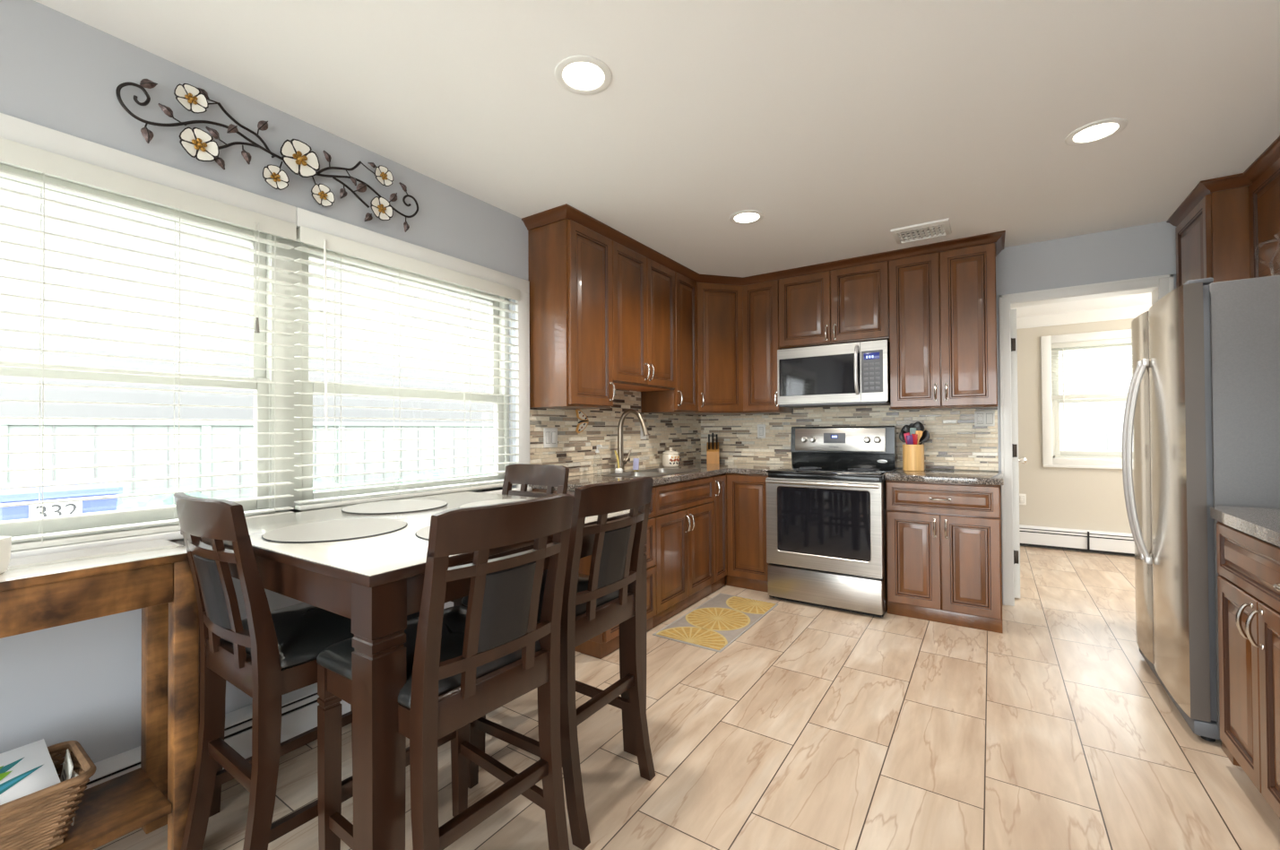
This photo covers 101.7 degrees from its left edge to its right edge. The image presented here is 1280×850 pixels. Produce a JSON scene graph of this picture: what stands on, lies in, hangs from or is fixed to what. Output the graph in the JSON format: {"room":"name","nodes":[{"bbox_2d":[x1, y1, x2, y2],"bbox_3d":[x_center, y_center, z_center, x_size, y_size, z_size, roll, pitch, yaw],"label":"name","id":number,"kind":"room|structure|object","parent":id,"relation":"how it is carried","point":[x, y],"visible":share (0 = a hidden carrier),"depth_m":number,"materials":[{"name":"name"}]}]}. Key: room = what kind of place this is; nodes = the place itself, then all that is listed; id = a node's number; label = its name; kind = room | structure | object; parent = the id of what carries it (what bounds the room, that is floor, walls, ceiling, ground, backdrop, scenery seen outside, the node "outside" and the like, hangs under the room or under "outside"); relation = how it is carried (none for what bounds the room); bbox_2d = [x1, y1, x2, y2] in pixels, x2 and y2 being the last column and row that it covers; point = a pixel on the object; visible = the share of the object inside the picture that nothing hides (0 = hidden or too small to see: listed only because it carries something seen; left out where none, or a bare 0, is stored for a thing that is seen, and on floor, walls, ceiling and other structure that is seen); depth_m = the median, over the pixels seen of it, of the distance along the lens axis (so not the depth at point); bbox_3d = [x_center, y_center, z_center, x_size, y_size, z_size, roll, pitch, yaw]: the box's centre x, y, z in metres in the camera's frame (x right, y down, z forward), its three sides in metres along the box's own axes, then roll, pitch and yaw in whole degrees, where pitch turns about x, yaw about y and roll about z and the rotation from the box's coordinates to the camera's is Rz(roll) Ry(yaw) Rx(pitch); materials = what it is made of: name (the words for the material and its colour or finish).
{"room":"kitchen","nodes":[
{"label":"kitchen","id":0,"kind":"room"},
{"bbox_2d":[0,0,696,774],"bbox_3d":[-1.298,0.014,2.261,0.150,2.454,6.700,-1,-1,34],"label":"wall","id":1,"kind":"structure","parent":0,"point":[81,681],"depth_m":1.65,"materials":[{"name":"grey paint"}]},
{"bbox_2d":[85,682,350,789],"bbox_3d":[-1.576,1.124,1.634,0.064,0.200,3.360,-1,-1,34],"label":"baseboard heater","id":2,"kind":"object","parent":1,"relation":"attached to","point":[298,706],"visible":0.14,"depth_m":1.86,"materials":[{"name":"white metal"}]},
{"bbox_2d":[0,161,509,542],"bbox_3d":[-1.445,-0.217,2.102,0.090,1.145,2.310,-1,-1,34],"label":"window","id":3,"kind":"structure","parent":1,"relation":"in","point":[13,530],"depth_m":2.06,"materials":[{"name":"white plastic"}]},
{"bbox_2d":[0,137,296,551],"bbox_3d":[-1.670,-0.217,1.555,0.079,1.131,1.148,-1,-1,34],"label":"window blind","id":4,"kind":"object","parent":3,"relation":"attached to","point":[12,152],"visible":0.97,"depth_m":1.64,"materials":[{"name":"white plastic"}]},
{"bbox_2d":[294,225,519,510],"bbox_3d":[-1.024,-0.220,2.518,0.075,1.113,1.147,-1,-1,34],"label":"window blind","id":5,"kind":"object","parent":3,"relation":"attached to","point":[305,235],"visible":0.9,"depth_m":2.37,"materials":[{"name":"white plastic"}]},
{"bbox_2d":[0,112,532,559],"bbox_3d":[-1.382,-0.207,2.051,0.130,1.292,2.495,-1,-1,34],"label":"trim","id":6,"kind":"structure","parent":1,"relation":"attached to","point":[12,128],"depth_m":1.90,"materials":[{"name":"white paint"}]},
{"bbox_2d":[115,78,418,232],"bbox_3d":[-1.337,-1.017,2.046,0.050,0.272,1.034,-1,-1,34],"label":"wall art","id":7,"kind":"object","parent":1,"relation":"attached to","point":[298,156],"visible":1,"depth_m":1.95,"materials":[{"name":"black metal"}]},
{"bbox_2d":[184,92,197,104],"bbox_3d":[-1.512,-1.100,1.755,0.016,0.035,0.034,-1,-1,34],"label":"flower","id":8,"kind":"object","parent":7,"relation":"on","point":[190,98],"depth_m":1.75,"materials":[{"name":"gold metal"}]},
{"bbox_2d":[191,138,207,151],"bbox_3d":[-1.499,-0.955,1.773,0.016,0.041,0.041,-1,-1,34],"label":"flower","id":9,"kind":"object","parent":7,"relation":"on","point":[198,144],"depth_m":1.77,"materials":[{"name":"gold metal"}]},
{"bbox_2d":[270,172,280,181],"bbox_3d":[-1.371,-0.932,1.961,0.016,0.034,0.033,-1,-1,34],"label":"flower","id":10,"kind":"object","parent":7,"relation":"on","point":[275,177],"depth_m":1.96,"materials":[{"name":"gold metal"}]},
{"bbox_2d":[292,150,307,165],"bbox_3d":[-1.326,-1.040,2.032,0.016,0.054,0.052,-1,-1,34],"label":"flower","id":11,"kind":"object","parent":7,"relation":"on","point":[299,158],"depth_m":2.03,"materials":[{"name":"gold metal"}]},
{"bbox_2d":[543,427,557,447],"bbox_3d":[-0.550,0.078,3.212,0.009,0.120,0.120,-1,-1,34],"label":"wall plate","id":12,"kind":"object","parent":1,"relation":"attached to","point":[549,434],"visible":1,"depth_m":3.21,"materials":[{"name":"white plastic"}]},
{"bbox_2d":[527,218,615,409],"bbox_3d":[-0.399,-0.629,3.154,0.356,1.052,0.406,-1,-1,34],"label":"upper cabinet","id":13,"kind":"object","parent":1,"relation":"attached to","point":[570,263],"visible":1,"depth_m":3.02,"materials":[{"name":"brown wood"}]},
{"bbox_2d":[521,203,1005,285],"bbox_3d":[0.853,-1.185,3.686,3.252,0.052,1.261,0,-1,-9],"label":"crown molding","id":14,"kind":"structure","parent":13,"relation":"attached to","point":[563,211],"depth_m":3.56,"materials":[{"name":"brown wood"}]},
{"bbox_2d":[575,409,588,432],"bbox_3d":[-0.379,-0.025,3.439,0.015,0.158,0.125,-1,-1,34],"label":"butterfly","id":15,"kind":"object","parent":1,"relation":"attached to","point":[583,424],"visible":0.99,"depth_m":3.42,"materials":[{"name":"brown"}]},
{"bbox_2d":[529,389,700,476],"bbox_3d":[-0.043,0.038,3.981,0.009,0.598,2.204,-1,-1,34],"label":"backsplash","id":16,"kind":"structure","parent":1,"relation":"attached to","point":[575,451],"depth_m":3.73,"materials":[{"name":"beige tile"}]},
{"bbox_2d":[612,240,675,391],"bbox_3d":[-0.067,-0.707,3.649,0.356,0.890,0.784,-1,-1,34],"label":"upper cabinet","id":17,"kind":"object","parent":1,"relation":"attached to","point":[644,289],"visible":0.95,"depth_m":3.53,"materials":[{"name":"brown wood"}]},
{"bbox_2d":[640,271,698,413],"bbox_3d":[0.250,-0.623,4.117,0.356,1.052,0.346,-1,-1,34],"label":"upper cabinet","id":18,"kind":"object","parent":1,"relation":"attached to","point":[683,399],"visible":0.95,"depth_m":4.02,"materials":[{"name":"brown wood"}]},
{"bbox_2d":[668,282,757,415],"bbox_3d":[0.622,-0.622,4.460,0.568,1.052,0.649,-1,-1,34],"label":"upper cabinet","id":19,"kind":"object","parent":1,"relation":"attached to","point":[720,308],"visible":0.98,"depth_m":4.23,"materials":[{"name":"brown wood"}]},
{"bbox_2d":[34,0,1279,276],"bbox_3d":[0.284,-1.284,1.203,3.985,0.100,6.700,-1,-1,34],"label":"ceiling","id":20,"kind":"structure","parent":0,"point":[846,124],"depth_m":1.96,"materials":[{"name":"white paint"}]},
{"bbox_2d":[554,54,612,95],"bbox_3d":[-0.198,-1.220,1.824,0.200,0.008,0.200,-1,-1,34],"label":"recessed light","id":21,"kind":"object","parent":20,"relation":"in","point":[582,74],"visible":1,"depth_m":1.82,"materials":[{"name":"white paint"}]},
{"bbox_2d":[562,61,604,89],"bbox_3d":[-0.198,-1.221,1.824,0.143,0.001,0.143,-1,-1,34],"label":"diffuser","id":22,"kind":"object","parent":21,"relation":"attached to","point":[576,75],"depth_m":1.82,"materials":[{"name":"white plastic"}]},
{"bbox_2d":[729,209,763,224],"bbox_3d":[0.624,-1.213,3.048,0.200,0.008,0.200,-1,-1,34],"label":"recessed light","id":23,"kind":"object","parent":20,"relation":"in","point":[747,216],"visible":1,"depth_m":3.04,"materials":[{"name":"white paint"}]},
{"bbox_2d":[734,212,759,222],"bbox_3d":[0.624,-1.213,3.048,0.143,0.001,0.143,-1,-1,34],"label":"diffuser","id":24,"kind":"object","parent":23,"relation":"attached to","point":[742,217],"depth_m":3.04,"materials":[{"name":"white plastic"}]},
{"bbox_2d":[890,217,951,243],"bbox_3d":[1.770,-1.210,3.277,0.316,0.022,0.270,-1,-1,34],"label":"ceiling vent","id":25,"kind":"object","parent":20,"relation":"in","point":[942,227],"visible":1,"depth_m":3.25,"materials":[{"name":"white metal"}]},
{"bbox_2d":[1064,117,1127,146],"bbox_3d":[1.917,-1.230,2.193,0.200,0.008,0.200,-1,-1,34],"label":"recessed light","id":26,"kind":"object","parent":20,"relation":"in","point":[1100,130],"visible":1,"depth_m":2.18,"materials":[{"name":"white paint"}]},
{"bbox_2d":[1072,122,1118,141],"bbox_3d":[1.917,-1.230,2.193,0.143,0.001,0.143,-1,-1,34],"label":"diffuser","id":27,"kind":"object","parent":26,"relation":"attached to","point":[1099,132],"depth_m":2.19,"materials":[{"name":"white plastic"}]},
{"bbox_2d":[93,544,1279,849],"bbox_3d":[1.536,1.258,1.731,5.415,0.080,9.000,-1,-1,34],"label":"floor","id":28,"kind":"structure","parent":0,"point":[817,727],"depth_m":1.95,"materials":[{"name":"tile"}]},
{"bbox_2d":[0,538,198,849],"bbox_3d":[-1.730,0.793,1.046,0.315,0.875,1.250,-1,-1,34],"label":"console table","id":29,"kind":"object","parent":28,"relation":"on","point":[154,576],"visible":0.82,"depth_m":1.44,"materials":[{"name":"brown wood"}]},
{"bbox_2d":[0,536,11,573],"bbox_3d":[-1.558,0.314,1.223,0.088,0.085,0.111,0,-1,2],"label":"cup","id":30,"kind":"object","parent":29,"relation":"on","point":[5,541],"visible":1,"depth_m":1.25,"materials":[{"name":"white ceramic"}]},
{"bbox_2d":[0,740,96,849],"bbox_3d":[-1.601,0.960,1.230,0.264,0.164,0.413,-1,-1,34],"label":"wicker basket","id":31,"kind":"object","parent":29,"relation":"on","point":[40,819],"visible":0.87,"depth_m":1.27,"materials":[{"name":"brown wicker"}]},
{"bbox_2d":[0,738,60,804],"bbox_3d":[-1.598,0.896,1.242,0.215,0.098,0.271,-1,-1,31],"label":"book","id":32,"kind":"object","parent":31,"relation":"in","point":[27,769],"visible":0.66,"depth_m":1.33,"materials":[{"name":"white paper"}]},
{"bbox_2d":[0,756,43,794],"bbox_3d":[-1.578,0.886,1.260,0.213,0.003,0.190,23,11,29],"label":"print","id":33,"kind":"object","parent":32,"relation":"attached to","point":[7,784],"depth_m":1.31},
{"bbox_2d":[60,749,73,781],"bbox_3d":[-1.524,0.957,1.377,0.120,0.144,0.026,-1,-1,38],"label":"paper sheet","id":34,"kind":"object","parent":31,"relation":"in","point":[67,772],"visible":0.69,"depth_m":1.38,"materials":[{"name":"white paper"}]},
{"bbox_2d":[60,761,78,825],"bbox_3d":[-1.506,0.969,1.371,0.120,0.120,0.014,-1,-1,30],"label":"paper sheet","id":35,"kind":"object","parent":31,"relation":"in","point":[74,774],"visible":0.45,"depth_m":1.36,"materials":[{"name":"white paper"}]},
{"bbox_2d":[48,767,171,849],"bbox_3d":[-1.717,1.054,1.050,0.285,0.025,1.114,-1,-1,34],"label":"shelf","id":36,"kind":"object","parent":29,"relation":"attached to","point":[108,810],"depth_m":1.41,"materials":[{"name":"brown wood"}]},
{"bbox_2d":[173,492,419,849],"bbox_3d":[-0.973,0.706,1.522,0.436,1.050,0.565,-1,-1,34],"label":"dining chair","id":37,"kind":"object","parent":28,"relation":"on","point":[266,654],"visible":0.71,"depth_m":1.31,"materials":[{"name":"brown wood"}]},
{"bbox_2d":[220,602,419,669],"bbox_3d":[-0.939,0.580,1.575,0.436,0.074,0.440,-1,-1,34],"label":"seat cushion","id":38,"kind":"object","parent":37,"relation":"on","point":[303,630],"depth_m":1.41,"materials":[{"name":"black leather"}]},
{"bbox_2d":[180,491,650,849],"bbox_3d":[-0.704,0.776,1.819,1.070,0.914,1.105,-1,-1,33],"label":"dining table","id":39,"kind":"object","parent":28,"relation":"on","point":[374,582],"visible":0.4,"depth_m":1.15,"materials":[{"name":"brown wood"}]},
{"bbox_2d":[261,518,407,543],"bbox_3d":[-0.911,0.315,1.577,0.380,0.005,0.380,-1,-1,34],"label":"placemat","id":40,"kind":"object","parent":39,"relation":"on","point":[353,528],"visible":1,"depth_m":1.54,"materials":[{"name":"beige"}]},
{"bbox_2d":[341,499,447,514],"bbox_3d":[-0.962,0.320,2.057,0.380,0.005,0.380,-1,-1,34],"label":"placemat","id":41,"kind":"object","parent":39,"relation":"on","point":[402,505],"visible":1,"depth_m":2.02,"materials":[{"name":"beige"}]},
{"bbox_2d":[415,525,430,540],"bbox_3d":[-0.470,0.312,1.569,0.380,0.005,0.380,-1,-1,34],"label":"placemat","id":42,"kind":"object","parent":39,"relation":"on","point":[423,532],"visible":0.18,"depth_m":1.49,"materials":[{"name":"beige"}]},
{"bbox_2d":[459,498,530,507],"bbox_3d":[-0.515,0.317,2.057,0.380,0.005,0.380,-1,-1,34],"label":"placemat","id":43,"kind":"object","parent":39,"relation":"on","point":[495,501],"visible":0.34,"depth_m":2.13,"materials":[{"name":"white fabric"}]},
{"bbox_2d":[316,493,574,849],"bbox_3d":[-0.484,0.701,1.344,0.565,1.050,0.436,-1,-1,37],"label":"dining chair","id":44,"kind":"object","parent":28,"relation":"on","point":[463,663],"visible":0.96,"depth_m":1.23,"materials":[{"name":"brown wood"}]},
{"bbox_2d":[316,605,541,708],"bbox_3d":[-0.535,0.575,1.383,0.440,0.074,0.436,-1,-1,37],"label":"seat cushion","id":45,"kind":"object","parent":44,"relation":"on","point":[334,660],"depth_m":1.29,"materials":[{"name":"black leather"}]},
{"bbox_2d":[450,463,569,752],"bbox_3d":[-0.617,0.712,2.247,0.436,1.050,0.565,-1,-1,34],"label":"dining chair","id":46,"kind":"object","parent":28,"relation":"on","point":[550,476],"visible":0.17,"depth_m":2.45,"materials":[{"name":"brown wood"}]},
{"bbox_2d":[461,476,655,849],"bbox_3d":[-0.265,0.705,1.808,0.565,1.050,0.436,-1,-1,34],"label":"dining chair","id":47,"kind":"object","parent":28,"relation":"on","point":[594,603],"visible":0.68,"depth_m":1.65,"materials":[{"name":"brown wood"}]},
{"bbox_2d":[461,569,619,622],"bbox_3d":[-0.318,0.579,1.844,0.440,0.074,0.436,-1,-1,34],"label":"seat cushion","id":48,"kind":"object","parent":47,"relation":"on","point":[583,580],"depth_m":1.76,"materials":[{"name":"black leather"}]},
{"bbox_2d":[531,486,656,658],"bbox_3d":[-0.262,0.806,3.108,0.599,0.874,0.512,-1,-1,34],"label":"base cabinet","id":49,"kind":"object","parent":28,"relation":"on","point":[602,644],"visible":0.12,"depth_m":3.08,"materials":[{"name":"brown wood"}]},
{"bbox_2d":[528,461,792,491],"bbox_3d":[0.339,0.351,3.708,0.917,0.038,2.203,-1,-1,34],"label":"countertop","id":50,"kind":"structure","parent":49,"relation":"on","point":[704,470],"depth_m":3.71,"materials":[{"name":"stone"}]},
{"bbox_2d":[616,408,648,471],"bbox_3d":[-0.038,0.110,3.653,0.270,0.447,0.125,-1,-1,34],"label":"faucet","id":51,"kind":"object","parent":50,"relation":"on","point":[620,450],"visible":0.89,"depth_m":3.67,"materials":[{"name":"silver metal"}]},
{"bbox_2d":[601,467,698,477],"bbox_3d":[0.089,0.420,3.645,0.371,0.185,0.746,-1,-1,34],"label":"sink","id":52,"kind":"object","parent":50,"relation":"in","point":[652,471],"visible":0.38,"depth_m":3.69,"materials":[{"name":"silver metal"}]},
{"bbox_2d":[632,458,639,471],"bbox_3d":[-0.027,0.281,3.672,0.040,0.092,0.069,0,-1,4],"label":"sponge","id":53,"kind":"object","parent":52,"relation":"on","point":[635,462],"visible":1,"depth_m":3.66,"materials":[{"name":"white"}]},
{"bbox_2d":[607,471,665,476],"bbox_3d":[-0.011,0.420,3.497,0.315,0.183,0.333,-1,-1,34],"label":"basin","id":54,"kind":"object","parent":52,"relation":"in","point":[625,473],"depth_m":3.65,"materials":[{"name":"silver metal"}]},
{"bbox_2d":[639,467,691,472],"bbox_3d":[0.189,0.422,3.793,0.315,0.183,0.333,-1,-1,34],"label":"basin","id":55,"kind":"object","parent":52,"relation":"in","point":[653,470],"depth_m":3.95,"materials":[{"name":"silver metal"}]},
{"bbox_2d":[662,447,679,467],"bbox_3d":[0.253,0.261,4.243,0.143,0.155,0.142,-1,-1,34],"label":"ceramic jar","id":56,"kind":"object","parent":50,"relation":"on","point":[670,458],"visible":1,"depth_m":4.19,"materials":[{"name":"beige ceramic"}]},
{"bbox_2d":[706,441,719,463],"bbox_3d":[0.648,0.247,4.626,0.110,0.185,0.110,0,-1,8],"label":"knife block","id":57,"kind":"object","parent":50,"relation":"on","point":[712,455],"visible":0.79,"depth_m":4.58,"materials":[{"name":"brown wood"}]},
{"bbox_2d":[652,475,714,628],"bbox_3d":[0.105,0.810,3.653,0.599,0.874,0.805,-1,-1,34],"label":"base cabinet","id":58,"kind":"object","parent":28,"relation":"on","point":[684,509],"visible":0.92,"depth_m":3.46,"materials":[{"name":"brown wood"}]},
{"bbox_2d":[652,592,778,652],"bbox_3d":[0.515,1.237,3.335,0.438,0.007,0.928,-1,-1,34],"label":"kitchen mat","id":59,"kind":"object","parent":28,"relation":"on","point":[716,623],"visible":1,"depth_m":3.26,"materials":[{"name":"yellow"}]},
{"bbox_2d":[711,473,726,593],"bbox_3d":[0.398,0.812,4.087,0.599,0.874,0.244,-1,-1,34],"label":"base cabinet","id":60,"kind":"object","parent":28,"relation":"on","point":[720,493],"visible":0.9,"depth_m":3.93,"materials":[{"name":"brown wood"}]},
{"bbox_2d":[725,473,769,592],"bbox_3d":[0.997,0.810,4.197,0.386,0.874,0.652,-1,-1,34],"label":"base cabinet","id":61,"kind":"object","parent":28,"relation":"on","point":[747,564],"visible":0.52,"depth_m":3.94,"materials":[{"name":"brown wood"}]},
{"bbox_2d":[765,425,897,616],"bbox_3d":[1.389,0.625,3.763,0.756,1.230,0.740,-1,-1,34],"label":"range","id":62,"kind":"object","parent":28,"relation":"on","point":[826,513],"visible":1,"depth_m":3.54,"materials":[{"name":"silver metal"}]},
{"bbox_2d":[766,465,896,476],"bbox_3d":[1.403,0.331,3.789,0.756,0.015,0.663,-1,-1,34],"label":"cooktop","id":63,"kind":"object","parent":62,"relation":"in","point":[794,471],"depth_m":3.68,"materials":[{"name":"black glass"}]},
{"bbox_2d":[885,480,1003,632],"bbox_3d":[2.032,0.796,3.478,0.622,0.874,0.688,-1,-1,34],"label":"base cabinet","id":64,"kind":"object","parent":28,"relation":"on","point":[944,539],"visible":0.99,"depth_m":3.21,"materials":[{"name":"brown wood"}]},
{"bbox_2d":[884,467,1003,484],"bbox_3d":[2.042,0.338,3.490,0.636,0.038,0.661,-1,-1,34],"label":"countertop","id":65,"kind":"structure","parent":64,"relation":"on","point":[928,475],"depth_m":3.30,"materials":[{"name":"stone"}]},
{"bbox_2d":[902,443,924,471],"bbox_3d":[1.926,0.229,3.669,0.134,0.185,0.134,-1,-1,34],"label":"utensil crock","id":66,"kind":"object","parent":65,"relation":"on","point":[912,454],"visible":0.94,"depth_m":3.61,"materials":[{"name":"brown wood"}]},
{"bbox_2d":[919,430,929,444],"bbox_3d":[1.967,0.169,3.661,0.128,0.266,0.040,-1,-1,30],"label":"serving spoon","id":67,"kind":"object","parent":66,"relation":"in","point":[925,436],"visible":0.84,"depth_m":3.63,"materials":[{"name":"black plastic"}]},
{"bbox_2d":[1122,275,1279,742],"bbox_3d":[2.659,0.324,2.206,0.871,1.783,0.910,-1,-1,34],"label":"refrigerator","id":68,"kind":"object","parent":28,"relation":"on","point":[1202,414],"visible":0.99,"depth_m":2.01,"materials":[{"name":"grey metal"}]},
{"bbox_2d":[1216,520,1279,818],"bbox_3d":[2.176,0.773,1.378,0.785,0.874,0.975,-1,-1,34],"label":"base cabinet","id":69,"kind":"object","parent":28,"relation":"on","point":[1248,565],"visible":0.95,"depth_m":1.64,"materials":[{"name":"brown wood"}]},
{"bbox_2d":[1210,505,1279,546],"bbox_3d":[2.174,0.315,1.361,0.759,0.038,0.990,-1,-1,34],"label":"countertop","id":70,"kind":"structure","parent":69,"relation":"on","point":[1263,523],"depth_m":1.69,"materials":[{"name":"stone"}]},
{"bbox_2d":[719,221,1176,603],"bbox_3d":[2.193,0.009,3.877,3.835,2.454,0.120,-1,-1,34],"label":"wall","id":71,"kind":"structure","parent":0,"point":[1146,250],"depth_m":3.36,"materials":[{"name":"grey paint"}]},
{"bbox_2d":[757,423,765,438],"bbox_3d":[1.060,0.054,4.551,0.075,0.120,0.008,-1,-1,34],"label":"wall plate","id":72,"kind":"object","parent":71,"relation":"attached to","point":[761,428],"visible":1,"depth_m":4.55,"materials":[{"name":"white plastic"}]},
{"bbox_2d":[742,279,793,414],"bbox_3d":[1.056,-0.626,4.330,0.305,1.052,0.380,-1,-1,34],"label":"upper cabinet","id":73,"kind":"object","parent":71,"relation":"attached to","point":[760,301],"visible":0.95,"depth_m":4.20,"materials":[{"name":"brown wood"}]},
{"bbox_2d":[778,260,889,349],"bbox_3d":[1.511,-0.885,4.025,0.795,0.547,0.380,-1,-1,34],"label":"upper cabinet","id":74,"kind":"object","parent":71,"relation":"attached to","point":[849,305],"visible":0.99,"depth_m":3.88,"materials":[{"name":"brown wood"}]},
{"bbox_2d":[777,339,890,407],"bbox_3d":[1.492,-0.368,3.987,0.785,0.444,0.460,-1,-1,34],"label":"microwave","id":75,"kind":"object","parent":74,"relation":"attached to","point":[852,374],"visible":0.98,"depth_m":3.83,"materials":[{"name":"silver metal"}]},
{"bbox_2d":[700,405,998,470],"bbox_3d":[1.523,0.087,4.250,2.305,0.486,0.009,-1,-1,34],"label":"backsplash","id":76,"kind":"structure","parent":71,"relation":"attached to","point":[955,442],"depth_m":4.08,"materials":[{"name":"beige tile"}]},
{"bbox_2d":[888,242,997,410],"bbox_3d":[2.102,-0.640,3.626,0.626,1.052,0.380,-1,-1,34],"label":"upper cabinet","id":77,"kind":"object","parent":71,"relation":"attached to","point":[943,305],"visible":1,"depth_m":3.48,"materials":[{"name":"brown wood"}]},
{"bbox_2d":[974,410,994,426],"bbox_3d":[2.409,-0.045,3.642,0.118,0.108,0.009,-1,-1,34],"label":"wall plate","id":78,"kind":"object","parent":71,"relation":"attached to","point":[981,418],"visible":1,"depth_m":3.64,"materials":[{"name":"white plastic"}]},
{"bbox_2d":[1010,308,1026,597],"bbox_3d":[2.865,0.200,3.935,0.116,2.042,0.770,-1,-1,34],"label":"door","id":79,"kind":"structure","parent":71,"relation":"in","point":[1013,312],"depth_m":3.68,"materials":[{"name":"white paint"}]},
{"bbox_2d":[998,273,1174,605],"bbox_3d":[2.887,0.165,3.414,0.860,2.125,0.182,-1,-1,34],"label":"trim","id":80,"kind":"structure","parent":71,"relation":"attached to","point":[1159,286],"depth_m":3.55,"materials":[{"name":"white paint"}]},
{"bbox_2d":[1175,185,1250,287],"bbox_3d":[3.241,-0.667,2.760,0.531,1.030,0.565,-1,-1,34],"label":"upper cabinet","id":81,"kind":"object","parent":71,"relation":"attached to","point":[1213,239],"visible":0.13,"depth_m":2.64,"materials":[{"name":"brown wood"}]},
{"bbox_2d":[1166,135,1279,226],"bbox_3d":[2.675,-1.211,2.208,0.209,0.052,2.119,-1,-1,34],"label":"crown molding","id":82,"kind":"structure","parent":81,"relation":"attached to","point":[1271,154],"depth_m":2.60,"materials":[{"name":"brown wood"}]},
{"bbox_2d":[1016,318,1134,555],"bbox_3d":[4.338,0.067,5.186,4.600,2.340,0.150,-1,-1,34],"label":"wall","id":83,"kind":"structure","parent":0,"point":[1081,498],"depth_m":5.22,"materials":[{"name":"beige paint"}]},
{"bbox_2d":[1019,524,1134,555],"bbox_3d":[4.242,1.124,5.111,2.500,0.200,0.070,-1,-1,34],"label":"baseboard heater","id":84,"kind":"object","parent":83,"relation":"attached to","point":[1111,542],"visible":0.49,"depth_m":5.07,"materials":[{"name":"white metal"}]},
{"bbox_2d":[1019,524,1132,536],"bbox_3d":[4.243,1.035,5.114,2.500,0.021,0.064,-1,-1,34],"label":"cover","id":85,"kind":"object","parent":84,"relation":"attached to","point":[1031,528],"depth_m":5.09,"materials":[{"name":"white metal"}]},
{"bbox_2d":[1016,303,1151,328],"bbox_3d":[4.205,-1.051,5.144,4.450,0.105,0.080,-1,-1,34],"label":"ceiling","id":86,"kind":"structure","parent":83,"relation":"attached to","point":[1130,311],"depth_m":5.07,"materials":[{"name":"white paint"}]},
{"bbox_2d":[1040,328,1132,469],"bbox_3d":[4.436,-0.241,5.014,0.900,1.320,0.031,-1,-1,34],"label":"trim","id":87,"kind":"structure","parent":83,"relation":"attached to","point":[1046,341],"depth_m":5.21,"materials":[{"name":"white paint"}]},
{"bbox_2d":[1051,343,1132,458],"bbox_3d":[4.483,-0.245,5.084,0.760,1.160,0.100,-1,-1,34],"label":"window","id":88,"kind":"structure","parent":83,"relation":"in","point":[1057,453],"depth_m":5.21,"materials":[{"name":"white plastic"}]},
{"bbox_2d":[1051,337,1132,410],"bbox_3d":[4.443,-0.483,5.029,0.736,0.674,0.069,-1,-1,34],"label":"window blind","id":89,"kind":"object","parent":88,"relation":"attached to","point":[1120,341],"visible":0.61,"depth_m":5.06,"materials":[{"name":"white plastic"}]},
{"bbox_2d":[1010,292,1151,317],"bbox_3d":[3.730,-1.159,4.307,4.600,0.100,2.300,-1,-1,34],"label":"ceiling","id":90,"kind":"structure","parent":0,"point":[1141,298],"depth_m":4.81,"materials":[{"name":"white paint"}]},
{"bbox_3d":[1.882,-0.028,0.119,0.150,2.454,6.700,-1,-1,34],"label":"wall","id":91,"kind":"structure","parent":0,"visible":0},
{"bbox_2d":[1248,157,1279,277],"bbox_3d":[3.008,-0.905,2.289,0.386,0.560,0.478,-1,-1,34],"label":"upper cabinet","id":92,"kind":"object","parent":91,"relation":"attached to","point":[1264,193],"visible":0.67,"depth_m":2.43,"materials":[{"name":"brown wood"}]},
{"label":"outside","id":93,"kind":"structure","parent":0,"visible":0},
{"bbox_3d":[9.788,1.600,14.497,80.000,0.100,85.000,-1,-1,34],"label":"ground","id":94,"kind":"structure","parent":93,"visible":0},
{"bbox_2d":[0,477,122,520],"bbox_3d":[-3.986,0.950,3.542,0.648,1.138,0.550,-1,-1,34],"label":"recycling bin","id":95,"kind":"object","parent":94,"relation":"on","point":[69,491],"visible":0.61,"depth_m":3.38,"materials":[{"name":"blue"}]},
{"bbox_2d":[116,488,207,510],"bbox_3d":[-4.413,1.119,4.837,1.226,1.066,1.283,-1,-1,34],"label":"shrub","id":96,"kind":"object","parent":94,"relation":"on","point":[164,499],"visible":0.06,"depth_m":4.68,"materials":[{"name":"white"}]},
{"bbox_2d":[0,181,493,423],"bbox_3d":[-8.671,-1.707,10.073,7.200,6.650,25.800,-1,-1,34],"label":"neighbor house","id":97,"kind":"structure","parent":94,"relation":"on","point":[7,391],"depth_m":7.40,"materials":[{"name":"grey paint"}]},
{"bbox_2d":[0,418,493,500],"bbox_3d":[-2.225,0.783,11.002,0.120,1.610,14.430,-1,-1,34],"label":"fence","id":98,"kind":"object","parent":94,"relation":"on","point":[7,426],"visible":0.23,"depth_m":6.35,"materials":[{"name":"grey plastic"}]},
{"bbox_2d":[312,476,363,492],"bbox_3d":[-3.660,1.131,5.951,1.253,1.070,1.215,-1,-1,34],"label":"shrub","id":99,"kind":"object","parent":94,"relation":"on","point":[324,481],"visible":0.04,"depth_m":5.85,"materials":[{"name":"white"}]},
{"bbox_2d":[394,470,451,484],"bbox_3d":[-2.920,1.144,7.090,1.242,1.062,1.265,-1,-1,34],"label":"shrub","id":100,"kind":"object","parent":94,"relation":"on","point":[430,473],"visible":0.04,"depth_m":6.92,"materials":[{"name":"white"}]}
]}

